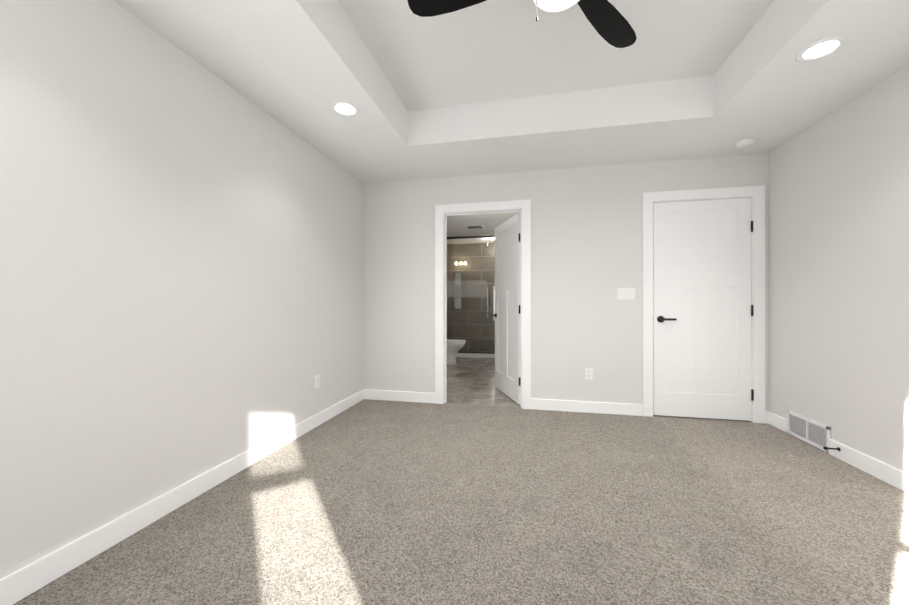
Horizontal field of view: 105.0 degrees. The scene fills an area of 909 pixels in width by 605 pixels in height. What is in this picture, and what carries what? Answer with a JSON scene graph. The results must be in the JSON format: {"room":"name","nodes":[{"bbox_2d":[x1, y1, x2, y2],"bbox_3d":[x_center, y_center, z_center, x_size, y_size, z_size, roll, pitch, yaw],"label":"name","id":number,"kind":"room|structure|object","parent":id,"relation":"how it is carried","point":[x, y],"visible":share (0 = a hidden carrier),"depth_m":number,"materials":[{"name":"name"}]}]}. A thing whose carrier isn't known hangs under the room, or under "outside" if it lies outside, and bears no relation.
{"room":"empty bedroom","nodes":[
{"label":"empty bedroom","id":0,"kind":"room"},
{"bbox_2d":[0,0,447,578],"bbox_3d":[-1.091,-0.129,3.902,0.144,2.440,8.640,0,0,12],"label":"wall","id":1,"kind":"structure","parent":0,"point":[181,267],"depth_m":1.68,"materials":[{"name":"white paint"}]},
{"bbox_2d":[0,389,363,604],"bbox_3d":[-1.460,1.030,1.863,0.015,0.110,4.265,0,0,12],"label":"baseboard","id":2,"kind":"structure","parent":1,"relation":"attached to","point":[25,581],"depth_m":1.65,"materials":[{"name":"white wood"}]},
{"bbox_2d":[314,375,319,388],"bbox_3d":[-1.210,0.698,3.074,0.009,0.115,0.070,0,0,12],"label":"outlet","id":3,"kind":"object","parent":1,"relation":"attached to","point":[316,381],"visible":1,"depth_m":3.06,"materials":[{"name":"white plastic"}]},
{"bbox_2d":[13,399,908,604],"bbox_3d":[0.541,1.114,1.827,4.186,0.060,5.255,0,0,12],"label":"floor carpet","id":4,"kind":"object","parent":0,"point":[372,502],"visible":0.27,"depth_m":1.71,"materials":[{"name":"grey carpet"}]},
{"bbox_2d":[448,243,494,351],"bbox_3d":[1.174,-0.118,7.779,2.640,2.440,0.120,0,0,12],"label":"wall","id":5,"kind":"structure","parent":0,"point":[470,308],"depth_m":7.87,"materials":[{"name":"brown tile"}]},
{"bbox_2d":[453,272,461,308],"bbox_3d":[0.073,-0.272,7.936,0.200,0.850,0.027,0,0,12],"label":"bathroom mirror","id":6,"kind":"object","parent":5,"relation":"attached to","point":[455,299],"depth_m":7.92,"materials":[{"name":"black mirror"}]},
{"bbox_2d":[493,286,494,320],"bbox_3d":[1.326,0.017,7.674,0.960,0.770,0.024,0,0,12],"label":"bathroom window","id":7,"kind":"structure","parent":5,"relation":"in","point":[494,302],"depth_m":7.76,"materials":[{"name":"white"}]},
{"bbox_2d":[445,351,520,406],"bbox_3d":[0.696,1.126,5.787,2.820,0.060,4.210,0,0,12],"label":"floor","id":8,"kind":"structure","parent":0,"point":[470,380],"depth_m":4.65,"materials":[{"name":"grey tile"}]},
{"bbox_2d":[447,339,465,364],"bbox_3d":[-0.151,0.708,6.247,0.721,0.780,0.440,0,0,12],"label":"toilet","id":9,"kind":"object","parent":8,"relation":"on","point":[454,346],"visible":0.42,"depth_m":6.12,"materials":[{"name":"white ceramic"}]},
{"bbox_2d":[447,235,494,357],"bbox_3d":[0.839,-0.116,6.910,2.394,2.429,0.120,0,0,12],"label":"shower enclosure","id":10,"kind":"object","parent":8,"relation":"on","point":[478,354],"visible":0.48,"depth_m":7.00,"materials":[{"name":"clear glass"}]},
{"bbox_2d":[114,0,908,243],"bbox_3d":[0.887,-1.551,3.492,4.186,0.400,8.640,0,0,12],"label":"ceiling","id":11,"kind":"structure","parent":0,"point":[494,86],"depth_m":2.33,"materials":[{"name":"white paint"}]},
{"bbox_2d":[331,101,359,116],"bbox_3d":[-0.762,-1.351,2.437,0.194,0.008,0.194,0,0,12],"label":"recessed light","id":12,"kind":"object","parent":11,"relation":"in","point":[346,108],"visible":1,"depth_m":2.43,"materials":[{"name":"white plastic"}]},
{"bbox_2d":[464,224,484,228],"bbox_3d":[0.358,-1.336,6.177,0.340,0.014,0.290,0,0,12],"label":"ceiling vent","id":13,"kind":"object","parent":11,"relation":"in","point":[474,226],"visible":1,"depth_m":6.11,"materials":[{"name":"white plastic"}]},
{"bbox_2d":[407,0,636,47],"bbox_3d":[0.313,-1.396,1.461,1.127,0.522,1.215,0,0,12],"label":"ceiling fan","id":14,"kind":"object","parent":11,"relation":"hanging from","point":[609,22],"visible":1,"depth_m":1.69,"materials":[{"name":"black wood"}]},
{"bbox_2d":[735,138,755,148],"bbox_3d":[2.449,-1.332,2.939,0.140,0.040,0.140,0,0,12],"label":"smoke detector","id":15,"kind":"object","parent":11,"relation":"attached to","point":[745,143],"visible":1,"depth_m":2.91,"materials":[{"name":"white plastic"}]},
{"bbox_2d":[795,36,847,61],"bbox_3d":[1.958,-1.352,1.867,0.194,0.008,0.194,0,0,12],"label":"recessed light","id":16,"kind":"object","parent":11,"relation":"in","point":[822,48],"visible":1,"depth_m":1.86,"materials":[{"name":"white plastic"}]},
{"bbox_2d":[364,153,768,410],"bbox_3d":[0.913,-0.130,3.610,3.946,2.440,0.120,0,0,12],"label":"wall","id":17,"kind":"structure","parent":0,"point":[586,242],"depth_m":3.52,"materials":[{"name":"white paint"}]},
{"bbox_2d":[364,389,434,402],"bbox_3d":[-0.605,1.035,3.855,0.812,0.110,0.015,0,0,12],"label":"baseboard","id":18,"kind":"structure","parent":17,"relation":"attached to","point":[421,397],"depth_m":3.85,"materials":[{"name":"white wood"}]},
{"bbox_2d":[435,199,530,408],"bbox_3d":[0.301,0.019,3.738,1.010,2.143,0.158,0,0,12],"label":"door frame","id":19,"kind":"structure","parent":17,"relation":"attached to","point":[521,207],"depth_m":3.69,"materials":[{"name":"white wood"}]},
{"bbox_2d":[492,213,520,403],"bbox_3d":[0.609,0.063,4.109,0.394,2.032,0.762,0,0,12],"label":"bathroom door","id":20,"kind":"structure","parent":17,"relation":"in","point":[507,319],"depth_m":4.02,"materials":[{"name":"white wood"}]},
{"bbox_2d":[531,398,642,415],"bbox_3d":[1.295,1.034,3.457,1.049,0.110,0.015,0,0,12],"label":"baseboard","id":21,"kind":"structure","parent":17,"relation":"attached to","point":[537,404],"depth_m":3.45,"materials":[{"name":"white wood"}]},
{"bbox_2d":[585,368,592,379],"bbox_3d":[1.331,0.706,3.454,0.070,0.115,0.009,0,0,12],"label":"outlet","id":22,"kind":"object","parent":17,"relation":"attached to","point":[588,373],"visible":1,"depth_m":3.45,"materials":[{"name":"white plastic"}]},
{"bbox_2d":[617,288,634,299],"bbox_3d":[1.667,-0.083,3.383,0.164,0.115,0.015,0,0,12],"label":"switch plate","id":23,"kind":"object","parent":17,"relation":"attached to","point":[625,293],"visible":1,"depth_m":3.38,"materials":[{"name":"white plastic"}]},
{"bbox_2d":[653,198,753,420],"bbox_3d":[2.312,0.061,3.274,0.825,2.032,0.141,0,0,12],"label":"closet door","id":24,"kind":"structure","parent":17,"relation":"in","point":[702,315],"depth_m":3.26,"materials":[{"name":"white wood"}]},
{"bbox_2d":[642,185,765,423],"bbox_3d":[2.314,0.017,3.307,1.010,2.143,0.139,0,0,12],"label":"door frame","id":25,"kind":"structure","parent":17,"relation":"attached to","point":[756,194],"depth_m":3.18,"materials":[{"name":"white wood"}]},
{"bbox_2d":[768,65,908,473],"bbox_3d":[2.454,-0.138,1.047,0.120,2.440,4.505,0,0,12],"label":"wall","id":26,"kind":"structure","parent":0,"point":[838,225],"depth_m":2.37,"materials":[{"name":"white paint"}]},
{"bbox_2d":[766,411,786,432],"bbox_3d":[2.799,1.033,3.025,0.016,0.110,0.245,0,0,12],"label":"baseboard","id":27,"kind":"structure","parent":26,"relation":"attached to","point":[779,422],"depth_m":3.03,"materials":[{"name":"white wood"}]},
{"bbox_2d":[787,410,830,452],"bbox_3d":[2.731,0.989,2.702,0.016,0.188,0.415,0,0,12],"label":"air vent","id":28,"kind":"object","parent":26,"relation":"in","point":[811,432],"visible":0.92,"depth_m":2.68,"materials":[{"name":"white metal"}]},
{"bbox_2d":[829,439,908,493],"bbox_3d":[2.324,1.026,0.749,0.015,0.110,3.575,0,0,12],"label":"baseboard","id":29,"kind":"structure","parent":26,"relation":"attached to","point":[891,475],"depth_m":2.18,"materials":[{"name":"white wood"}]},
{"bbox_2d":[823,447,840,450],"bbox_3d":[2.622,1.016,2.426,0.089,0.026,0.026,0,0,12],"label":"doorstop","id":30,"kind":"object","parent":29,"relation":"attached to","point":[837,448],"visible":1,"depth_m":2.42,"materials":[{"name":"black metal"}]}
]}

